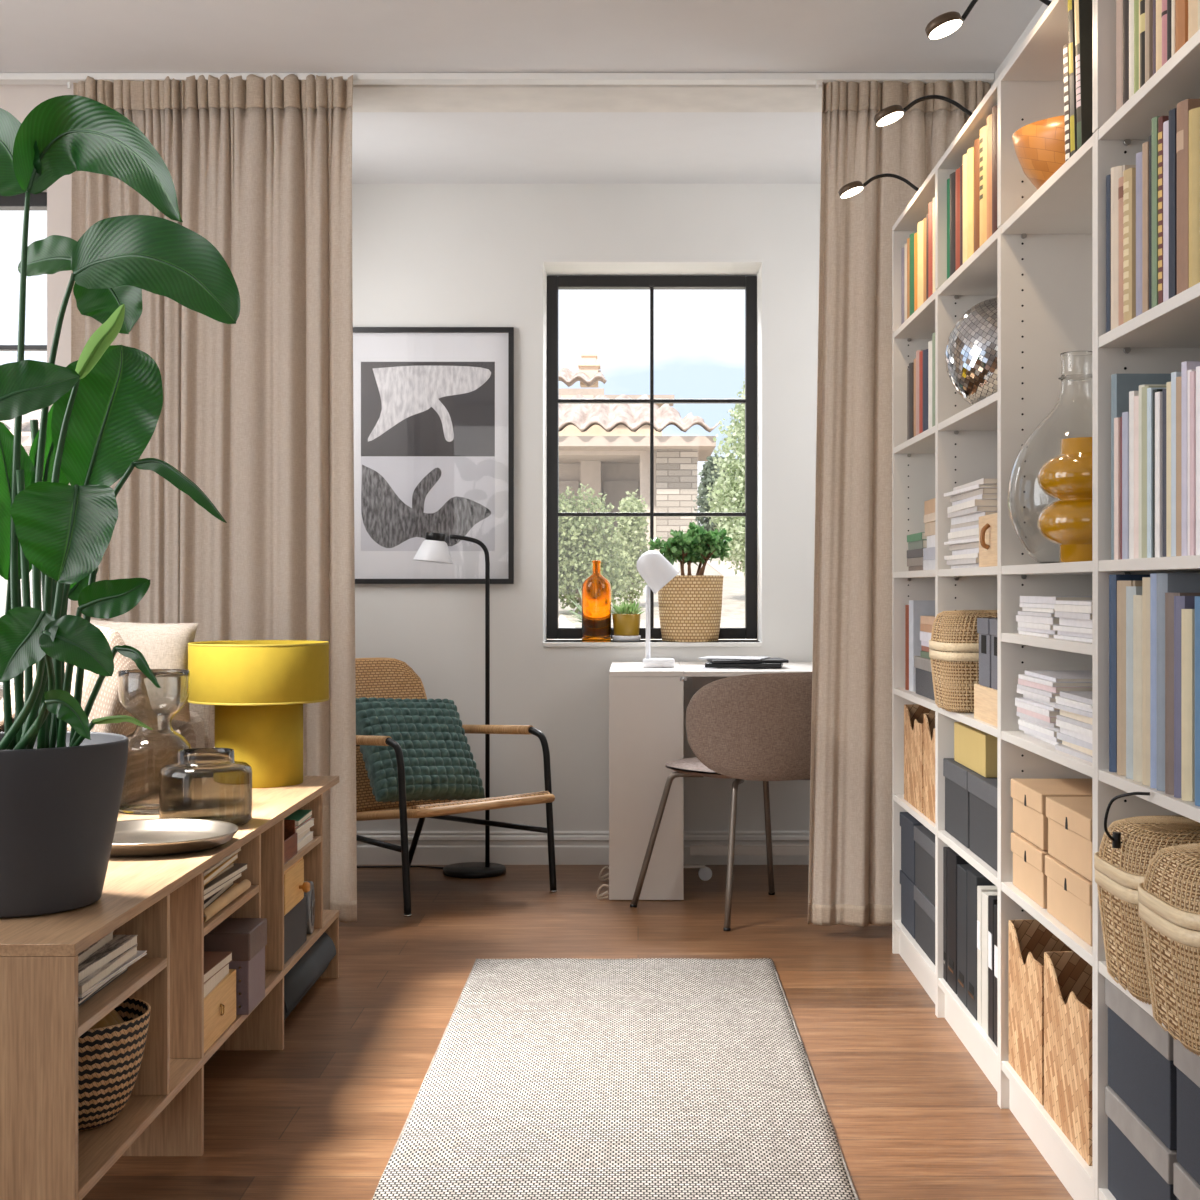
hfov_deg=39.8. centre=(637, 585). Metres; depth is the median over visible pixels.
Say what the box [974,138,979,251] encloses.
book
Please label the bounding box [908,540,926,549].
book
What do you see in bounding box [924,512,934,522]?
book
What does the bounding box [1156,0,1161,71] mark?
book
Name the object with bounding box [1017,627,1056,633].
magazine
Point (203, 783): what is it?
glass jar
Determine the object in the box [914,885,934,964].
storage box
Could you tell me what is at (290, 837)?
book
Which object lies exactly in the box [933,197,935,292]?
book
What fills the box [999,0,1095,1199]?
bookcase
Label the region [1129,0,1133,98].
book
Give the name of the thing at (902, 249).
book
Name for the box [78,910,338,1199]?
shelf
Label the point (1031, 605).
magazine
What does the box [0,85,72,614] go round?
wall
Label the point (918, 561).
book
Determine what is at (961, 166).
book
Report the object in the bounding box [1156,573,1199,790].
album
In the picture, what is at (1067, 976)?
magazine file
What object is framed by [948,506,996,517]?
magazine
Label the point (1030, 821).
cardboard box
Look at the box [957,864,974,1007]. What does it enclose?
binder
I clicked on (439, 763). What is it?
cushion
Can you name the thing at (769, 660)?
folder
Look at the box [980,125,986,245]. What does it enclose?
book
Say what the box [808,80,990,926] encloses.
curtain
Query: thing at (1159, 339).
bookcase
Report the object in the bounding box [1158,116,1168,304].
book
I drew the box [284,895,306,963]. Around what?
storage box
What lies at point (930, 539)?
book
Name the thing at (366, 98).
trim
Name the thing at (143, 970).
shelf
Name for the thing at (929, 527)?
book
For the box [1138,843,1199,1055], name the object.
lidded basket
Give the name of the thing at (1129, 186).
book
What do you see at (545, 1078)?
rug
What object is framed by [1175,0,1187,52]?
book
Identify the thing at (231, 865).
magazine
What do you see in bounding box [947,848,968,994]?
binder
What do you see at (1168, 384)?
book
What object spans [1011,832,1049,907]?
cardboard box
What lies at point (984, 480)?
magazine
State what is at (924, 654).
book
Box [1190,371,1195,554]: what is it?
book
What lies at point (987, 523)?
wooden box
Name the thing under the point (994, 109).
book
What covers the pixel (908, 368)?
book
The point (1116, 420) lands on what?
book
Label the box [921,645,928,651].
book
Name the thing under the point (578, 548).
shrub
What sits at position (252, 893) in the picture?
shelf
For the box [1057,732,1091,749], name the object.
magazine
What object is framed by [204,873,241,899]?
magazine
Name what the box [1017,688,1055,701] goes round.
magazine
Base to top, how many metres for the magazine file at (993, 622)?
0.242 m
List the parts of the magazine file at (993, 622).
lid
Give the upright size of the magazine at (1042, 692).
0.009 m
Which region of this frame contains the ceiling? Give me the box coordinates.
[0,0,1042,183]
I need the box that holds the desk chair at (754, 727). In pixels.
[630,672,811,930]
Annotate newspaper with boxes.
[77,931,113,964]
[78,935,137,982]
[78,945,137,994]
[204,879,250,922]
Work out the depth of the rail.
5.59 m
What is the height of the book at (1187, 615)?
0.295 m
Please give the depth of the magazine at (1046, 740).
3.53 m
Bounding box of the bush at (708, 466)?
[692,453,729,557]
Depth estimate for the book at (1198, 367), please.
2.50 m
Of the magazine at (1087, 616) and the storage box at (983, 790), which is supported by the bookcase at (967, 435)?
the storage box at (983, 790)
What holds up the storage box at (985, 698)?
on the bookcase at (967, 435)
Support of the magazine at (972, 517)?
on the magazine at (974, 522)
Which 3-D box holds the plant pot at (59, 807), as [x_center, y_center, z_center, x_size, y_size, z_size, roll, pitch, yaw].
[-1.134,0.431,3.030,0.399,0.300,0.399,0,0,0]
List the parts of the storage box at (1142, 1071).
lid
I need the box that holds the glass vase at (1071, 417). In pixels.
[1007,351,1091,563]
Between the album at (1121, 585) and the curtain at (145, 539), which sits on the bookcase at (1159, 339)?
the album at (1121, 585)
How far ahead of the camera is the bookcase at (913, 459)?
5.39 m
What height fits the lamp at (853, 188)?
0.071 m
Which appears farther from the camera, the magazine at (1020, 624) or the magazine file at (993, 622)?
the magazine file at (993, 622)
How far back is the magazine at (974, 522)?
4.35 m
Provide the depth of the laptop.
6.50 m
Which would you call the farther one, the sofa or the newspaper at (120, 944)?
the sofa
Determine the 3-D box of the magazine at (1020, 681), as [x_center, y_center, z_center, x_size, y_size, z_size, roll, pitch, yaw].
[0.960,0.214,3.562,0.210,0.012,0.315,0,0,-1]
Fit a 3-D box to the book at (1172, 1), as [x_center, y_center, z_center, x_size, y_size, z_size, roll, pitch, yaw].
[0.946,-0.985,2.613,0.209,0.320,0.014,0,0,0]
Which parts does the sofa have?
backrest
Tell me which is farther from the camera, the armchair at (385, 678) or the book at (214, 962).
the armchair at (385, 678)
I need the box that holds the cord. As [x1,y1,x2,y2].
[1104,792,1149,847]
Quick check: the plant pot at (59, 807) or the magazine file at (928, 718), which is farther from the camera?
the magazine file at (928, 718)
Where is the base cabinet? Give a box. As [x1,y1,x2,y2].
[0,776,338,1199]
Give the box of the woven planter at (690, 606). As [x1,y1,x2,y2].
[658,575,723,641]
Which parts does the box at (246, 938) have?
lid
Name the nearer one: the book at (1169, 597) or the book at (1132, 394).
the book at (1169, 597)
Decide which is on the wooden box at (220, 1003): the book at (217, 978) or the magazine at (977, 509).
the book at (217, 978)
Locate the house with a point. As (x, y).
(604, 447)
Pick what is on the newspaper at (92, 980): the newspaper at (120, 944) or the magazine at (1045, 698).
the newspaper at (120, 944)
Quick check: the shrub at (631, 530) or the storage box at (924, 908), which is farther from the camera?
the shrub at (631, 530)
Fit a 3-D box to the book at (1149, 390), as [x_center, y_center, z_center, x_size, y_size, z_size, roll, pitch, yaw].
[0.940,-0.186,2.735,0.198,0.280,0.020,0,0,0]
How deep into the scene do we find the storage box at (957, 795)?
4.40 m
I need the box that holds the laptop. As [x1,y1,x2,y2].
[705,661,782,667]
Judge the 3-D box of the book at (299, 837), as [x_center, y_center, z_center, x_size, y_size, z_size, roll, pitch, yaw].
[-1.023,0.692,4.620,0.180,0.018,0.220,0,0,-2]
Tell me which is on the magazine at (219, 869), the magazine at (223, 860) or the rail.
the magazine at (223, 860)
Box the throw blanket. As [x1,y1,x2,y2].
[0,625,195,747]
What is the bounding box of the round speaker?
[304,881,314,933]
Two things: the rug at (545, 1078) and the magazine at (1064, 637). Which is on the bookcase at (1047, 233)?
the magazine at (1064, 637)
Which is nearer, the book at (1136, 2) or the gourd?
the book at (1136, 2)
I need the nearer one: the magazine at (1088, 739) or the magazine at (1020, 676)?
the magazine at (1088, 739)
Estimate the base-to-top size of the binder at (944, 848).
0.365 m
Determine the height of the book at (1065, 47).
0.236 m
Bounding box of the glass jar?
[159,748,251,825]
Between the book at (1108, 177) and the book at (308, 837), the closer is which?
the book at (1108, 177)
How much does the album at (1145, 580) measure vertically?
0.345 m
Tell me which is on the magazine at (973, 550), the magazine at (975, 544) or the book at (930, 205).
the magazine at (975, 544)
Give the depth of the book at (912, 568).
5.11 m
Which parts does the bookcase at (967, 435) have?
extension panel, panel, panel, shelf, shelf, shelf, shelf, shelf, shelf, panel, extension panel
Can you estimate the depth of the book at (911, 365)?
5.20 m
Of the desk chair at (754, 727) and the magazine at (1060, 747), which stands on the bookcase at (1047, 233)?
the magazine at (1060, 747)
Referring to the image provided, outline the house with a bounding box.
[0,353,719,545]
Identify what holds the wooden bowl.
on the bookcase at (1047, 233)
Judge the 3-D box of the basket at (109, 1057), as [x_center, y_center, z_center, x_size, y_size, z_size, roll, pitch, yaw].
[-1.045,0.890,3.068,0.274,0.201,0.274,0,0,-38]
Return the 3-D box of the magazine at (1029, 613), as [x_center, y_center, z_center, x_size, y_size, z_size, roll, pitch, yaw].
[0.953,0.060,3.549,0.211,0.008,0.296,0,0,0]
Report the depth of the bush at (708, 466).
26.82 m
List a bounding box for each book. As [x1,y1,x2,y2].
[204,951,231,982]
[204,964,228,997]
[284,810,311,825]
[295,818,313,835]
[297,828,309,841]
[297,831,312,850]
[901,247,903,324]
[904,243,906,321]
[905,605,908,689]
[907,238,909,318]
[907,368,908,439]
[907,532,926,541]
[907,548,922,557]
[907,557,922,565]
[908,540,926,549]
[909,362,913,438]
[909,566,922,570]
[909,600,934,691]
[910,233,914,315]
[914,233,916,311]
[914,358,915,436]
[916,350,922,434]
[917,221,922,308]
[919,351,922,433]
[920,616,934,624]
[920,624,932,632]
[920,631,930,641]
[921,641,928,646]
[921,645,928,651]
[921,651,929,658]
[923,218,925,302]
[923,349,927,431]
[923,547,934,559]
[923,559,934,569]
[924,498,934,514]
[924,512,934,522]
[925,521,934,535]
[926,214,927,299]
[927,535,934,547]
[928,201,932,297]
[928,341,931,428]
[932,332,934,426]
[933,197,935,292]
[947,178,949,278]
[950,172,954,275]
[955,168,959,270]
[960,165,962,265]
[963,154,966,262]
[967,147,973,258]
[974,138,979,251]
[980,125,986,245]
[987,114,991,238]
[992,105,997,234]
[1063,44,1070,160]
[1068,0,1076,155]
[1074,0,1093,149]
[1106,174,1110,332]
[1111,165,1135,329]
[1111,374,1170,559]
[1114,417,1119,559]
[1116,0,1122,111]
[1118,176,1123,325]
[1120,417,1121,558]
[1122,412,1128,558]
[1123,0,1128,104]
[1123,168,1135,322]
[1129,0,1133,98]
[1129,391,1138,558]
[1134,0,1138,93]
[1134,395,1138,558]
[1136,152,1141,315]
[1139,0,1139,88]
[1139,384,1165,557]
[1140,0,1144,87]
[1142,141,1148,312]
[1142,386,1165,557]
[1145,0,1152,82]
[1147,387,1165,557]
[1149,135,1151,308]
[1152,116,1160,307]
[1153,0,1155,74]
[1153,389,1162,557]
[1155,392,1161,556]
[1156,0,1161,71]
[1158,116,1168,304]
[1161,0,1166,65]
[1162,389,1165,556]
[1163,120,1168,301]
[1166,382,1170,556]
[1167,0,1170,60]
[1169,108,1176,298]
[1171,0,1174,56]
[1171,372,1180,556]
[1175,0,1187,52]
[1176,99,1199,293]
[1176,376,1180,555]
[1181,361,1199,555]
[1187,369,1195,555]
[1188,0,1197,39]
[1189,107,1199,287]
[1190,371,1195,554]
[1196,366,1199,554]
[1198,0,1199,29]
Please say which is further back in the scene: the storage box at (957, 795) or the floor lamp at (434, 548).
the floor lamp at (434, 548)
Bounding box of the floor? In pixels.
[82,865,1073,1199]
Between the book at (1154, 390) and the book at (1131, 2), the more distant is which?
the book at (1131, 2)
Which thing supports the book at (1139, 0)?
on the bookcase at (1159, 339)
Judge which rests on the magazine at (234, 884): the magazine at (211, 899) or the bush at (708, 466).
the magazine at (211, 899)
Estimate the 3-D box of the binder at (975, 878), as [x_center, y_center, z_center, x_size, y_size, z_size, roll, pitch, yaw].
[0.989,0.906,4.196,0.292,0.360,0.117,0,0,0]
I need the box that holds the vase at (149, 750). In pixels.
[118,669,190,813]
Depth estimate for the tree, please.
14.17 m
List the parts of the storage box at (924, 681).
lid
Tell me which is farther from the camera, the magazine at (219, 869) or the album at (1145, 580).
the magazine at (219, 869)
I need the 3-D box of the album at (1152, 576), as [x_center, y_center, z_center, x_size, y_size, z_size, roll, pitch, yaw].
[0.965,0.155,2.716,0.250,0.351,0.025,0,0,0]
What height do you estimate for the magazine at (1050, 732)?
0.011 m
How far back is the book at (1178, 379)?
2.58 m
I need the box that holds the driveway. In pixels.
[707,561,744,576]
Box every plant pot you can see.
[0,731,127,917]
[612,614,640,641]
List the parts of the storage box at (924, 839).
lid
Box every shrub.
[559,483,632,613]
[609,489,649,604]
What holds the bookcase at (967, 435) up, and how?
on the floor
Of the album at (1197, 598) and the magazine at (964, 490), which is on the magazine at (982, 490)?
the magazine at (964, 490)
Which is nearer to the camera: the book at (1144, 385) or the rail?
the book at (1144, 385)
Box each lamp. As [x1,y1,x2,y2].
[188,640,328,787]
[357,532,505,877]
[636,550,679,667]
[838,173,918,198]
[874,95,972,126]
[925,0,1050,39]
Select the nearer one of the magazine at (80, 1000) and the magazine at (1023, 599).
the magazine at (80, 1000)
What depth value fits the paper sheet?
6.50 m
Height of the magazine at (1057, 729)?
0.007 m
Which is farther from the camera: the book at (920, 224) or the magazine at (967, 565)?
the book at (920, 224)
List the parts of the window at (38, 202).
frame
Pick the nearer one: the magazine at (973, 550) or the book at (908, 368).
the magazine at (973, 550)
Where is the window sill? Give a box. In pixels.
[543,640,761,646]
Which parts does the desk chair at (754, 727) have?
leg, seat, leg, backrest, leg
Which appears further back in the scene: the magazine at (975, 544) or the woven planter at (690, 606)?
the woven planter at (690, 606)
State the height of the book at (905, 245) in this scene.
0.265 m
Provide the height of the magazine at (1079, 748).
0.010 m
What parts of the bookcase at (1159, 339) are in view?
extension panel, shelf, shelf, shelf, shelf, shelf, shelf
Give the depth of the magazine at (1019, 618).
3.52 m
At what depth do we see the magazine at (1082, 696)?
3.26 m
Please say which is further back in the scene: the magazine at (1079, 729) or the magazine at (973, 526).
the magazine at (973, 526)
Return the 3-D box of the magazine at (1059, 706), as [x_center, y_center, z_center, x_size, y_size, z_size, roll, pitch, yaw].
[0.956,0.243,3.225,0.218,0.009,0.272,0,0,-1]
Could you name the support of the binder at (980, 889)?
on the bookcase at (967, 435)
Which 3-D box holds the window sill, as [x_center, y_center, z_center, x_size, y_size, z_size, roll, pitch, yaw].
[0.062,0.252,7.274,0.943,0.020,0.302,0,0,0]
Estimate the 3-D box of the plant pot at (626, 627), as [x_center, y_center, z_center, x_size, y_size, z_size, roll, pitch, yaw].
[-0.050,0.181,7.220,0.124,0.120,0.124,0,0,0]
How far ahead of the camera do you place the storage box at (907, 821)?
5.20 m
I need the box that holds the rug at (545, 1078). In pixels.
[372,958,858,1199]
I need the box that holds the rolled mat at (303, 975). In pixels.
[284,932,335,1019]
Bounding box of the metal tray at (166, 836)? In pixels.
[110,818,237,856]
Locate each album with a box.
[1109,575,1149,771]
[1117,581,1141,775]
[1126,586,1141,778]
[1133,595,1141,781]
[1142,577,1149,785]
[1150,574,1155,787]
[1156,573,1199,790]
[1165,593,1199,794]
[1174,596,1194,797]
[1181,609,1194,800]
[1195,596,1199,805]
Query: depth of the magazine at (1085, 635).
3.24 m
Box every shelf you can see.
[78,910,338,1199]
[78,958,166,1037]
[204,885,258,935]
[284,836,320,870]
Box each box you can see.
[204,918,266,1014]
[204,969,235,1052]
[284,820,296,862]
[284,857,310,915]
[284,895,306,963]
[900,812,923,882]
[900,870,914,938]
[914,656,934,699]
[914,826,934,904]
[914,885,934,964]
[943,758,974,848]
[954,722,996,777]
[968,772,996,870]
[979,513,996,566]
[1011,779,1091,849]
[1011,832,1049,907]
[1045,855,1091,945]
[1046,797,1091,881]
[1105,978,1176,1149]
[1105,1086,1178,1199]
[1174,1039,1199,1184]
[1174,1163,1199,1199]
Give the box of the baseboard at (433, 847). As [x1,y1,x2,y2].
[357,831,808,864]
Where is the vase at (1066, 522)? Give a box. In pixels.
[1037,437,1091,562]
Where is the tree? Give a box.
[703,378,744,575]
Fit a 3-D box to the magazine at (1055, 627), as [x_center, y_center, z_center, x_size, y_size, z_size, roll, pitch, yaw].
[0.954,0.085,3.228,0.214,0.010,0.284,0,0,-1]
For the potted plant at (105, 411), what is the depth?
2.91 m
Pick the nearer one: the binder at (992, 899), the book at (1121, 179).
the book at (1121, 179)
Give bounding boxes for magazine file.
[904,704,934,812]
[923,713,934,822]
[977,618,996,687]
[990,619,996,689]
[1008,919,1072,1104]
[1044,951,1091,1165]
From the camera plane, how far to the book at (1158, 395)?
2.68 m
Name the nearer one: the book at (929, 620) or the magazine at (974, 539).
the magazine at (974, 539)
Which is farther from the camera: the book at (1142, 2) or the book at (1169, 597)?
the book at (1142, 2)
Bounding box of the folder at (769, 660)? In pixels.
[707,658,788,662]
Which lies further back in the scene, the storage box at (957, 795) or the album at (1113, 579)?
the storage box at (957, 795)
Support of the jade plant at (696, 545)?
in the woven planter at (690, 606)
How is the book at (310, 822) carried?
on the book at (299, 837)
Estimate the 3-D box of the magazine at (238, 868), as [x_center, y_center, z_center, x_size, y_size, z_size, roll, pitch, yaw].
[-1.070,0.666,3.766,0.270,0.013,0.360,0,0,2]
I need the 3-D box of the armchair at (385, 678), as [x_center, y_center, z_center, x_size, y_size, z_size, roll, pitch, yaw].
[-0.862,0.750,6.542,0.726,0.903,0.881,0,0,-44]
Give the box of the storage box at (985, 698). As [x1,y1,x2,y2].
[974,684,996,726]
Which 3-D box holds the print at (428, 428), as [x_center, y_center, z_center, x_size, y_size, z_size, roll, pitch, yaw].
[-0.904,-0.558,7.127,0.576,0.814,0.001,0,0,0]
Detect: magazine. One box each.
[78,951,146,997]
[78,968,127,1006]
[78,973,118,1004]
[204,847,240,875]
[204,853,237,885]
[204,863,247,895]
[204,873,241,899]
[204,882,232,908]
[204,883,238,917]
[208,863,233,882]
[944,484,996,496]
[944,538,978,544]
[944,553,978,559]
[947,499,996,512]
[947,558,978,564]
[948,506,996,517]
[948,528,978,538]
[948,535,978,541]
[950,488,996,501]
[950,524,978,532]
[950,542,978,549]
[951,511,996,524]
[951,520,978,528]
[951,564,978,568]
[952,494,996,505]
[952,548,978,554]
[953,478,996,490]
[1015,698,1059,710]
[1015,700,1059,716]
[1016,615,1058,624]
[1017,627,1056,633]
[1017,684,1059,697]
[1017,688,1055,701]
[1017,707,1056,722]
[1017,712,1059,727]
[1018,611,1054,616]
[1018,622,1052,629]
[1018,674,1091,686]
[1018,678,1091,692]
[1018,719,1058,736]
[1019,631,1056,637]
[1019,725,1061,741]
[1020,596,1091,603]
[1020,603,1053,608]
[1020,717,1059,731]
[1022,607,1054,612]
[1023,695,1057,706]
[1024,731,1061,744]
[1025,670,1091,681]
[1053,625,1091,633]
[1054,604,1091,612]
[1054,635,1091,642]
[1055,611,1091,619]
[1055,696,1091,708]
[1055,704,1091,717]
[1055,744,1091,761]
[1056,600,1091,605]
[1056,699,1091,711]
[1056,719,1091,736]
[1057,631,1091,637]
[1057,715,1091,728]
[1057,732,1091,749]
[1059,617,1091,627]
[1060,691,1091,704]
[1060,709,1091,724]
[1060,727,1091,743]
[1062,740,1091,755]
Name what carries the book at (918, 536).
on the book at (919, 544)
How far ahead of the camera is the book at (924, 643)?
4.94 m
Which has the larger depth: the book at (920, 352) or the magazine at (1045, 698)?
the book at (920, 352)
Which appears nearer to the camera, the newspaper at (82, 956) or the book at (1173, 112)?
the book at (1173, 112)
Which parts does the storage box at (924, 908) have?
lid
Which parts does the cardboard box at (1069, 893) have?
lid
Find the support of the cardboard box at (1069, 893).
on the bookcase at (1047, 233)
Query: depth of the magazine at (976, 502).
4.15 m
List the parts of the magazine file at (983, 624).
lid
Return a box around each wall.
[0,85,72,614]
[352,184,820,830]
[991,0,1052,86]
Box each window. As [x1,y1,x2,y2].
[0,192,46,350]
[547,276,756,638]
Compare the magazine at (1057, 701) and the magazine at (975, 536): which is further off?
the magazine at (975, 536)
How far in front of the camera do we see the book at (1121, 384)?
2.94 m
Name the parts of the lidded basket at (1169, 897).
lid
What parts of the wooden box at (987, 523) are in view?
leather pull, lid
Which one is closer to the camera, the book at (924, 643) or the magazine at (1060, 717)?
the magazine at (1060, 717)
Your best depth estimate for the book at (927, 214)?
4.88 m
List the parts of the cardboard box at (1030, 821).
lid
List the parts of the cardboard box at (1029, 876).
lid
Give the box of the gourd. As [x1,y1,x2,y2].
[90,1009,123,1028]
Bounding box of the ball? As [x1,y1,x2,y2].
[945,297,996,404]
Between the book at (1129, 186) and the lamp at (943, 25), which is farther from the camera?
the lamp at (943, 25)
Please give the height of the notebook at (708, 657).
0.006 m
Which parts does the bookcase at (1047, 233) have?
extension panel, panel, shelf, shelf, shelf, shelf, shelf, shelf, panel, extension panel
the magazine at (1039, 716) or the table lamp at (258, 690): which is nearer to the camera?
the magazine at (1039, 716)
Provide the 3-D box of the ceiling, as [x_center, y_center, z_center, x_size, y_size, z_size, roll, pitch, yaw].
[-1.048,-1.808,2.928,5.105,0.150,9.055,0,0,0]
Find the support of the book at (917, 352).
on the bookcase at (913, 459)
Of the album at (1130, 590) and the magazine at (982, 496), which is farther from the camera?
the magazine at (982, 496)
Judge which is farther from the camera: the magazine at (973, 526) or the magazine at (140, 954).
the magazine at (973, 526)
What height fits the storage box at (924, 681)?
0.115 m
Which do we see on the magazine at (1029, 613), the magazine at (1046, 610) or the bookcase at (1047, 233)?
the magazine at (1046, 610)
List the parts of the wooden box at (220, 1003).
ring pull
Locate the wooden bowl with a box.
[1012,115,1065,189]
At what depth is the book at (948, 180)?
4.56 m
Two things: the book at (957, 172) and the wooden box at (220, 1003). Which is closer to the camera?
the wooden box at (220, 1003)
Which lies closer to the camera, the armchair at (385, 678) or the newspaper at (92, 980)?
the newspaper at (92, 980)
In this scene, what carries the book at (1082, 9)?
on the bookcase at (1047, 233)
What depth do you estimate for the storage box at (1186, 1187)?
2.56 m
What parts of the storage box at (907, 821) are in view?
lid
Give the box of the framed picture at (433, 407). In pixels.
[353,327,513,583]
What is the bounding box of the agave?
[563,578,613,622]
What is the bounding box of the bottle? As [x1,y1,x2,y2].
[582,561,610,641]
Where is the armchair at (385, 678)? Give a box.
[355,658,556,916]
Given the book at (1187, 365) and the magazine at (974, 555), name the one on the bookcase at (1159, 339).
the book at (1187, 365)
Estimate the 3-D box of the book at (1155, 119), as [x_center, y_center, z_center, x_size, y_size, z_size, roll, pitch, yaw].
[0.937,-0.605,2.695,0.201,0.310,0.025,0,0,0]
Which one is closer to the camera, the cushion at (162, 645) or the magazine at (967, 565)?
the magazine at (967, 565)
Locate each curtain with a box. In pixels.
[70,76,181,622]
[180,74,356,921]
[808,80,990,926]
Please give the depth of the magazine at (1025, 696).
3.54 m
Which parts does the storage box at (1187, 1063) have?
lid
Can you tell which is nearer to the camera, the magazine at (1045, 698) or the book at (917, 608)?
the magazine at (1045, 698)
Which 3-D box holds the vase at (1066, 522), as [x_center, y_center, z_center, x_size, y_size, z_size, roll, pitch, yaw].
[0.898,-0.170,3.300,0.200,0.246,0.200,0,0,0]
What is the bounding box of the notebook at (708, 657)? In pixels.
[698,656,769,659]
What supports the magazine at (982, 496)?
on the magazine at (976, 502)
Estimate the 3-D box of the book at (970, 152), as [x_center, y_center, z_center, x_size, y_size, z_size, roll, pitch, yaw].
[0.949,-0.974,4.268,0.200,0.298,0.057,0,0,0]
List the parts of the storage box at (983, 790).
lid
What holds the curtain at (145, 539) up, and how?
hanging from the rail
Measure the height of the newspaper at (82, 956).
0.015 m
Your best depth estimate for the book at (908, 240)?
5.22 m
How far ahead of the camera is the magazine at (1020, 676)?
3.40 m
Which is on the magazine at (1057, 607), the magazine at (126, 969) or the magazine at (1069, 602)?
the magazine at (1069, 602)
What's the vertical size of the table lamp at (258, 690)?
0.416 m
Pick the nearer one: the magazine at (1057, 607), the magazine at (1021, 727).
the magazine at (1057, 607)
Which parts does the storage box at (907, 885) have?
lid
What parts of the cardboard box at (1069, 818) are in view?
lid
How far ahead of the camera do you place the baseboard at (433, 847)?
7.11 m
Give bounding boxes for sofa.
[0,689,214,747]
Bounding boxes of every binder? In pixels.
[943,847,949,981]
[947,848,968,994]
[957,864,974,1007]
[967,869,995,1020]
[977,886,996,1026]
[982,892,996,1034]
[988,895,996,1041]
[994,905,996,1045]
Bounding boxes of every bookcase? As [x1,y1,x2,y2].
[892,166,936,1014]
[936,77,999,1105]
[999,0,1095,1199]
[1095,0,1199,1199]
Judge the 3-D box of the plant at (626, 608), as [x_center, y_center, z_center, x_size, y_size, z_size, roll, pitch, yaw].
[-0.054,0.094,7.225,0.174,0.080,0.177,0,0,0]
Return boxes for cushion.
[90,619,197,721]
[356,697,484,802]
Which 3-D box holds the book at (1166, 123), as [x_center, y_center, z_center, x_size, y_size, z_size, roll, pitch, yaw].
[0.938,-0.595,2.646,0.196,0.290,0.029,0,0,0]
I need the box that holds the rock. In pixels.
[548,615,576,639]
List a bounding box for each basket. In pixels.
[78,997,150,1130]
[929,610,996,712]
[1094,815,1199,1004]
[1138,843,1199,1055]
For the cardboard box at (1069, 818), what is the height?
0.118 m
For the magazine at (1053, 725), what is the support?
on the magazine at (1057, 729)
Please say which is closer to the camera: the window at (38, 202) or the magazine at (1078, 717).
the magazine at (1078, 717)
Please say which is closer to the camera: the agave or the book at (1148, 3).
the book at (1148, 3)
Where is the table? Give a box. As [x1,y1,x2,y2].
[596,662,811,899]
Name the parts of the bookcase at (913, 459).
extension panel, panel, panel, shelf, shelf, shelf, shelf, shelf, shelf, panel, extension panel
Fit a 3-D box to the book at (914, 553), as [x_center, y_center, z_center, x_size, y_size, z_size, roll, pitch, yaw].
[0.932,-0.101,5.108,0.160,0.025,0.306,0,0,1]
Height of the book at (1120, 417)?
0.250 m
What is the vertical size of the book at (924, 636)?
0.028 m
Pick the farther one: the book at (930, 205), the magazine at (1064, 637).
the book at (930, 205)
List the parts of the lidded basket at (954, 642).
lid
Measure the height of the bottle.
0.352 m
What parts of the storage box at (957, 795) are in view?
lid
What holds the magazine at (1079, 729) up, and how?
on the magazine at (1088, 739)
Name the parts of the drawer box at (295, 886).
knob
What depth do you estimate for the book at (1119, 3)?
2.91 m
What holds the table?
on the floor
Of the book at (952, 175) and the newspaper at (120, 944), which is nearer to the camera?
the newspaper at (120, 944)
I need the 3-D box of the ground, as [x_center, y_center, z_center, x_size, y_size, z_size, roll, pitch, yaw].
[0.000,0.159,43.737,90.000,2.075,72.525,0,0,0]
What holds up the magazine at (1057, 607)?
on the magazine at (1087, 616)
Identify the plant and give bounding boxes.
[0,95,239,749]
[610,600,643,613]
[648,522,732,574]
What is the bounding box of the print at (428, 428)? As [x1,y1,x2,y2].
[361,362,494,550]
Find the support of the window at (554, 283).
in the wall at (424, 255)
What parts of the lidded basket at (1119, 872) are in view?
lid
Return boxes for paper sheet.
[683,666,756,668]
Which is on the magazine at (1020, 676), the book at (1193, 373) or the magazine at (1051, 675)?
the magazine at (1051, 675)
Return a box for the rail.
[0,73,993,88]
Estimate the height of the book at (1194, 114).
0.275 m
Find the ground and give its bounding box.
[0,546,756,688]
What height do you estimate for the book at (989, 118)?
0.315 m
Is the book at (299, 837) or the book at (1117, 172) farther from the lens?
the book at (299, 837)
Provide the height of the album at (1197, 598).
0.315 m
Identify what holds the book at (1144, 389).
on the bookcase at (1159, 339)
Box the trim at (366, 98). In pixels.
[352,85,821,111]

